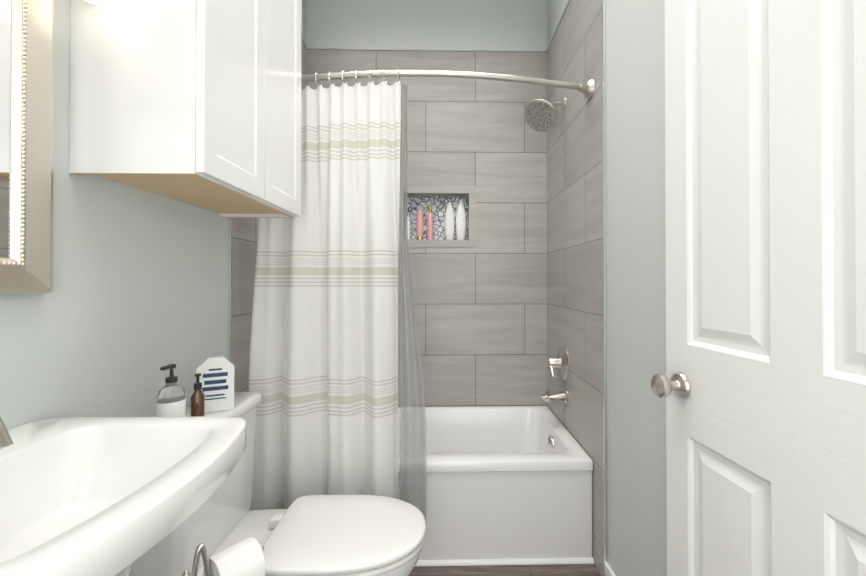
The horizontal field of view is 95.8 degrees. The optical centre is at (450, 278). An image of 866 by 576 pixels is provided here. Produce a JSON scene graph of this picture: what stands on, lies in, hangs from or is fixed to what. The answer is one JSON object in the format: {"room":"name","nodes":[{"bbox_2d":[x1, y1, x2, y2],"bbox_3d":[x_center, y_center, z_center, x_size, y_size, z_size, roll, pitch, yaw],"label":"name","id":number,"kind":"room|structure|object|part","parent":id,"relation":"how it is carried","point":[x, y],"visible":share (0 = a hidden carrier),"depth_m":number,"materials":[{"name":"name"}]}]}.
{"room":"bathroom","nodes":[
{"label":"bathroom","id":0,"kind":"room"},
{"bbox_2d":[0,0,305,429],"bbox_3d":[-0.934,-0.345,0.894,0.120,3.150,3.087,0,0,-1],"label":"wall","id":1,"kind":"structure","parent":0,"point":[123,312],"depth_m":1.00,"materials":[{"name":"grey paint"}]},
{"bbox_2d":[0,0,54,293],"bbox_3d":[-0.849,-0.311,0.556,0.034,0.678,0.548,0,0,-1],"label":"mirror","id":2,"kind":"object","parent":1,"relation":"attached to","point":[26,126],"visible":1,"depth_m":0.78,"materials":[{"name":"beige mirror"}]},
{"label":"glass","id":3,"kind":"part","parent":2,"relation":"part of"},
{"bbox_2d":[85,0,123,6],"bbox_3d":[-0.794,-0.735,0.596,0.146,0.215,0.614,0,0,-1],"label":"sconce","id":4,"kind":"object","parent":1,"relation":"attached to","point":[103,3],"visible":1,"depth_m":0.90,"materials":[{"name":"white glass"}]},
{"bbox_2d":[69,0,301,217],"bbox_3d":[-0.728,-0.699,1.213,0.304,0.918,0.624,0,0,-1],"label":"upper cabinet","id":5,"kind":"object","parent":1,"relation":"attached to","point":[197,103],"visible":1,"depth_m":0.91,"materials":[{"name":"glossy white painted wood"},{"name":"raw maple"}]},
{"bbox_3d":[-0.584,-0.700,1.060,0.015,0.909,0.308,0,0,-1],"label":"door","id":6,"kind":"part","parent":5,"relation":"part of","materials":[{"name":"white wood"}]},
{"bbox_3d":[-0.577,-0.700,1.061,0.008,0.909,0.308,0,0,-1],"label":"door","id":7,"kind":"part","parent":5,"relation":"part of","materials":[{"name":"white wood"}]},
{"bbox_3d":[-0.605,-0.260,1.212,0.018,0.038,0.592,0,0,-1],"label":"frame","id":8,"kind":"part","parent":5,"relation":"part of","materials":[{"name":"white wood"}]},
{"bbox_3d":[-0.591,-0.698,1.372,0.015,0.909,0.308,0,0,-1],"label":"door","id":9,"kind":"part","parent":5,"relation":"part of","materials":[{"name":"white wood"}]},
{"bbox_3d":[-0.583,-0.698,1.372,0.008,0.909,0.308,0,0,-1],"label":"door","id":10,"kind":"part","parent":5,"relation":"part of","materials":[{"name":"white wood"}]},
{"bbox_2d":[228,218,231,361],"bbox_3d":[-0.883,-0.104,1.564,0.011,2.678,0.006,0,0,-1],"label":"trim","id":11,"kind":"structure","parent":1,"relation":"attached to","point":[229,279],"depth_m":1.56,"materials":[{"name":"silver metal"}]},
{"bbox_2d":[231,40,306,391],"bbox_3d":[-0.954,-0.101,2.000,0.128,2.678,0.870,0,0,-1],"label":"wall tiles","id":12,"kind":"structure","parent":1,"relation":"attached to","point":[244,241],"depth_m":1.67,"materials":[{"name":"grey tile"}]},
{"bbox_2d":[249,69,593,520],"bbox_3d":[-0.129,0.160,1.661,1.530,2.091,0.185,0,0,-1],"label":"shower curtain","id":13,"kind":"object","parent":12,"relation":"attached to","point":[323,371],"visible":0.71,"depth_m":1.61,"materials":[{"name":"white fabric"}]},
{"bbox_2d":[306,0,547,50],"bbox_3d":[-0.154,-1.672,2.574,1.750,0.472,0.205,0,0,-1],"label":"wall","id":14,"kind":"structure","parent":0,"point":[517,25],"depth_m":2.47,"materials":[{"name":"grey paint"}]},
{"bbox_2d":[307,49,403,406],"bbox_3d":[-0.663,-0.097,2.548,0.731,2.678,0.213,0,0,-1],"label":"wall tile","id":15,"kind":"structure","parent":14,"relation":"attached to","point":[326,61],"depth_m":2.45,"materials":[{"name":"grey tile"}]},
{"bbox_2d":[307,48,545,51],"bbox_3d":[-0.145,-1.440,2.465,1.508,0.007,0.011,0,0,-1],"label":"trim","id":16,"kind":"structure","parent":14,"relation":"attached to","point":[423,50],"depth_m":2.46,"materials":[{"name":"silver metal"}]},
{"bbox_2d":[404,51,468,195],"bbox_3d":[-0.092,-0.987,2.566,0.411,0.898,0.213,0,0,-1],"label":"wall tile","id":17,"kind":"structure","parent":14,"relation":"attached to","point":[438,131],"depth_m":2.46,"materials":[{"name":"grey tile"}]},
{"bbox_2d":[408,196,467,239],"bbox_3d":[-0.093,-0.390,2.607,0.411,0.294,0.123,0,0,-1],"label":"wall niche","id":18,"kind":"object","parent":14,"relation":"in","point":[439,204],"visible":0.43,"depth_m":2.54,"materials":[{"name":"stone"}]},
{"bbox_2d":[445,202,454,239],"bbox_3d":[-0.006,-0.367,2.505,0.066,0.244,0.040,0,0,-1],"label":"bottle","id":19,"kind":"object","parent":18,"relation":"in","point":[449,224],"visible":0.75,"depth_m":2.49,"materials":[{"name":"white plastic"}]},
{"bbox_2d":[455,201,465,239],"bbox_3d":[0.066,-0.371,2.507,0.070,0.251,0.042,0,0,-1],"label":"bottle","id":20,"kind":"object","parent":18,"relation":"in","point":[460,222],"visible":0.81,"depth_m":2.49,"materials":[{"name":"white plastic"}]},
{"bbox_2d":[468,51,546,405],"bbox_3d":[0.417,-0.097,2.570,0.608,2.678,0.213,0,0,-1],"label":"wall tile","id":21,"kind":"structure","parent":14,"relation":"attached to","point":[508,273],"depth_m":2.46,"materials":[{"name":"grey tile"}]},
{"bbox_2d":[409,247,468,406],"bbox_3d":[-0.092,0.499,2.555,0.411,1.486,0.213,0,0,-1],"label":"tiled wall","id":22,"kind":"structure","parent":0,"point":[440,280],"depth_m":2.45,"materials":[{"name":"grey tile"}]},
{"bbox_2d":[408,217,409,239],"bbox_3d":[-0.274,-0.320,2.499,0.032,0.150,0.032,0,0,-1],"label":"bottle","id":23,"kind":"object","parent":22,"relation":"on","point":[408,229],"visible":0.27,"depth_m":2.49,"materials":[{"name":"white plastic"}]},
{"bbox_2d":[417,210,422,239],"bbox_3d":[-0.196,-0.340,2.501,0.043,0.190,0.034,0,0,-1],"label":"tube","id":24,"kind":"object","parent":22,"relation":"on","point":[419,224],"visible":0.85,"depth_m":2.49,"materials":[{"name":"pink plastic"}]},
{"bbox_2d":[427,206,432,239],"bbox_3d":[-0.130,-0.354,2.502,0.038,0.218,0.037,0,0,-1],"label":"bottle","id":25,"kind":"object","parent":22,"relation":"on","point":[430,225],"visible":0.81,"depth_m":2.49,"materials":[{"name":"pink plastic"}]},
{"bbox_2d":[398,186,475,246],"bbox_3d":[-0.090,-0.392,2.455,0.501,0.384,0.008,0,0,-1],"label":"trim","id":26,"kind":"structure","parent":22,"relation":"attached to","point":[471,191],"depth_m":2.45,"materials":[{"name":"tile"}]},
{"bbox_2d":[409,564,600,575],"bbox_3d":[-0.121,1.280,0.955,1.750,0.100,3.400,0,0,-1],"label":"floor","id":27,"kind":"structure","parent":0,"point":[547,570],"depth_m":1.66,"materials":[{"name":"brown wood"}]},
{"bbox_2d":[0,416,246,575],"bbox_3d":[-0.626,0.683,0.589,0.480,1.088,0.516,0,0,-1],"label":"sink","id":28,"kind":"object","parent":27,"relation":"on","point":[99,496],"visible":1,"depth_m":0.68,"materials":[{"name":"white ceramic"}]},
{"bbox_2d":[0,417,12,449],"bbox_3d":[-0.758,0.217,0.566,0.168,0.156,0.104,0,0,-1],"label":"faucet","id":29,"kind":"object","parent":28,"relation":"on","point":[5,439],"depth_m":0.60,"materials":[{"name":"silver metal"}]},
{"bbox_2d":[182,537,265,575],"bbox_3d":[-0.565,0.923,0.926,0.211,0.612,0.226,0,0,-1],"label":"toilet paper holder","id":30,"kind":"object","parent":27,"relation":"on","point":[244,557],"visible":1,"depth_m":0.94,"materials":[{"name":"white paper"}]},
{"bbox_3d":[-0.599,0.944,0.883,0.140,0.569,0.140,0,0,-1],"label":"post","id":31,"kind":"part","parent":30,"relation":"part of","materials":[{"name":"silver metal"}]},
{"bbox_3d":[-0.547,0.709,0.953,0.109,0.183,0.133,0,0,-1],"label":"arm","id":32,"kind":"part","parent":30,"relation":"part of"},
{"bbox_2d":[129,392,425,575],"bbox_3d":[-0.478,0.827,1.241,0.799,0.812,0.464,0,0,-1],"label":"toilet","id":33,"kind":"object","parent":27,"relation":"on","point":[341,535],"visible":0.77,"depth_m":1.20,"materials":[{"name":"white ceramic"}]},
{"bbox_2d":[156,364,185,416],"bbox_3d":[-0.753,0.324,1.052,0.066,0.187,0.069,0,0,-1],"label":"soap dispenser","id":34,"kind":"object","parent":33,"relation":"on","point":[171,398],"visible":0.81,"depth_m":1.03,"materials":[{"name":"white"}]},
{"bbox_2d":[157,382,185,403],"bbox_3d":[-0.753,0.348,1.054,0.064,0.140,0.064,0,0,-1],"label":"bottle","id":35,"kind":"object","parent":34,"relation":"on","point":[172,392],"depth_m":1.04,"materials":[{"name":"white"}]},
{"bbox_3d":[-0.789,0.644,1.236,0.170,0.372,0.440,0,0,-1],"label":"tank","id":36,"kind":"part","parent":33,"relation":"part of","materials":[{"name":"white ceramic"}]},
{"bbox_2d":[191,373,204,415],"bbox_3d":[-0.721,0.345,1.115,0.034,0.147,0.033,0,0,-1],"label":"bottle","id":37,"kind":"object","parent":33,"relation":"on","point":[198,402],"visible":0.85,"depth_m":1.10,"materials":[{"name":"brown glass"}]},
{"bbox_3d":[-0.721,0.366,1.115,0.034,0.104,0.034,0,0,-1],"label":"glass","id":38,"kind":"part","parent":37,"relation":"part of","materials":[{"name":"brown glass"}]},
{"bbox_2d":[196,356,234,412],"bbox_3d":[-0.749,0.335,1.247,0.104,0.168,0.028,0,0,-25],"label":"sign","id":39,"kind":"object","parent":33,"relation":"on","point":[217,379],"visible":0.88,"depth_m":1.24,"materials":[{"name":"white"}]},
{"bbox_3d":[-0.785,0.439,1.238,0.186,0.037,0.464,0,0,-1],"label":"tank lid","id":40,"kind":"part","parent":33,"relation":"part of","materials":[{"name":"white ceramic"}]},
{"bbox_3d":[-0.471,1.032,1.240,0.762,0.401,0.366,0,0,-1],"label":"bowl","id":41,"kind":"part","parent":33,"relation":"part of","materials":[{"name":"white ceramic"}]},
{"bbox_3d":[-0.319,0.795,1.245,0.480,0.026,0.377,0,0,-1],"label":"lid","id":42,"kind":"part","parent":33,"relation":"part of","materials":[{"name":"white plastic"}]},
{"bbox_3d":[-0.319,0.820,1.244,0.475,0.020,0.372,0,0,-1],"label":"seat","id":43,"kind":"part","parent":33,"relation":"part of","materials":[{"name":"white plastic"}]},
{"bbox_2d":[398,406,593,566],"bbox_3d":[-0.137,1.016,2.061,1.504,0.444,0.763,0,0,-1],"label":"bathtub","id":44,"kind":"object","parent":27,"relation":"on","point":[508,485],"visible":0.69,"depth_m":1.70,"materials":[{"name":"white ceramic"}]},
{"bbox_2d":[548,0,666,575],"bbox_3d":[0.684,-0.339,1.779,0.106,3.150,1.384,0,0,-1],"label":"wall","id":45,"kind":"structure","parent":0,"point":[636,305],"depth_m":1.35,"materials":[{"name":"grey paint"}]},
{"bbox_2d":[546,0,569,51],"bbox_3d":[0.620,-1.443,2.040,0.011,0.007,0.876,0,0,-1],"label":"trim","id":46,"kind":"structure","parent":45,"relation":"attached to","point":[558,24],"depth_m":2.21,"materials":[{"name":"silver metal"}]},
{"bbox_2d":[547,0,603,575],"bbox_3d":[0.675,-0.101,2.034,0.114,2.678,0.870,0,0,-1],"label":"wall tiles","id":47,"kind":"structure","parent":45,"relation":"attached to","point":[574,229],"depth_m":1.88,"materials":[{"name":"grey tile"}]},
{"bbox_2d":[524,97,565,132],"bbox_3d":[0.508,-0.893,2.093,0.217,0.176,0.178,0,0,-1],"label":"shower","id":48,"kind":"object","parent":47,"relation":"attached to","point":[541,115],"visible":1,"depth_m":2.08,"materials":[{"name":"silver metal"}]},
{"bbox_2d":[539,389,567,402],"bbox_3d":[0.544,0.624,2.084,0.145,0.072,0.072,0,0,-1],"label":"tub spout","id":49,"kind":"object","parent":47,"relation":"attached to","point":[548,396],"visible":0.96,"depth_m":2.06,"materials":[{"name":"silver metal"}]},
{"bbox_2d":[547,345,568,379],"bbox_3d":[0.572,0.456,2.126,0.088,0.184,0.184,0,0,-1],"label":"shower valve","id":50,"kind":"object","parent":47,"relation":"attached to","point":[560,362],"visible":0.98,"depth_m":2.10,"materials":[{"name":"silver metal"}]},
{"bbox_3d":[0.545,0.484,2.094,0.024,0.071,0.078,0,0,-1],"label":"shower valve lever","id":51,"kind":"part","parent":50,"relation":"part of","materials":[{"name":"silver metal"}]},
{"bbox_2d":[602,0,606,560],"bbox_3d":[0.629,-0.104,1.595,0.011,2.678,0.006,0,0,-1],"label":"trim","id":52,"kind":"structure","parent":45,"relation":"attached to","point":[604,270],"depth_m":1.59,"materials":[{"name":"silver metal"}]},
{"bbox_2d":[604,561,615,575],"bbox_3d":[0.632,1.186,1.359,0.014,0.095,0.445,0,0,-1],"label":"baseboard","id":53,"kind":"structure","parent":45,"relation":"attached to","point":[608,570],"depth_m":1.55,"materials":[{"name":"white wood"}]},
{"bbox_3d":[0.714,0.001,0.345,0.107,2.450,0.001,0,0,-1],"label":"door frame","id":54,"kind":"structure","parent":0,"visible":0},
{"bbox_3d":[0.649,0.006,0.712,0.080,2.430,0.724,0,0,-1],"label":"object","id":55,"kind":"object","parent":54,"relation":"attached to","visible":0},
{"bbox_2d":[651,0,865,575],"bbox_3d":[0.593,0.006,0.751,0.131,2.430,0.640,0,0,-1],"label":"door","id":56,"kind":"structure","parent":55,"relation":"attached to","point":[728,226],"depth_m":0.78,"materials":[{"name":"white paint"}]},
{"bbox_3d":[0.560,0.274,1.004,0.076,0.066,0.068,0,0,-1],"label":"knob","id":57,"kind":"part","parent":56,"relation":"part of","materials":[{"name":"silver metal"}]},
{"bbox_3d":[0.599,0.008,1.030,0.012,2.430,0.082,0,0,-6],"label":"door stile","id":58,"kind":"part","parent":56,"relation":"part of","materials":[{"name":"white wood"}]},
{"bbox_3d":[0.613,-0.293,0.876,0.026,0.915,0.230,0,0,-1],"label":"panel","id":59,"kind":"part","parent":56,"relation":"part of","materials":[{"name":"white paint"}]},
{"bbox_3d":[0.615,0.279,0.872,0.012,0.229,0.231,0,0,-6],"label":"door rail","id":60,"kind":"part","parent":56,"relation":"part of","materials":[{"name":"white wood"}]},
{"bbox_3d":[0.613,0.692,0.869,0.026,0.596,0.230,0,0,-1],"label":"panel","id":61,"kind":"part","parent":56,"relation":"part of","materials":[{"name":"white paint"}]},
{"bbox_3d":[0.631,0.006,0.711,0.012,2.430,0.097,0,0,-6],"label":"door stile","id":62,"kind":"part","parent":56,"relation":"part of","materials":[{"name":"white wood"}]},
{"bbox_3d":[0.645,-0.295,0.549,0.026,0.915,0.230,0,0,-1],"label":"panel","id":63,"kind":"part","parent":56,"relation":"part of","materials":[{"name":"white paint"}]},
{"bbox_3d":[0.647,0.277,0.546,0.012,0.229,0.231,0,0,-6],"label":"door rail","id":64,"kind":"part","parent":56,"relation":"part of","materials":[{"name":"white wood"}]},
{"bbox_3d":[0.645,0.689,0.542,0.026,0.596,0.230,0,0,-1],"label":"panel","id":65,"kind":"part","parent":56,"relation":"part of","materials":[{"name":"white paint"}]}
]}

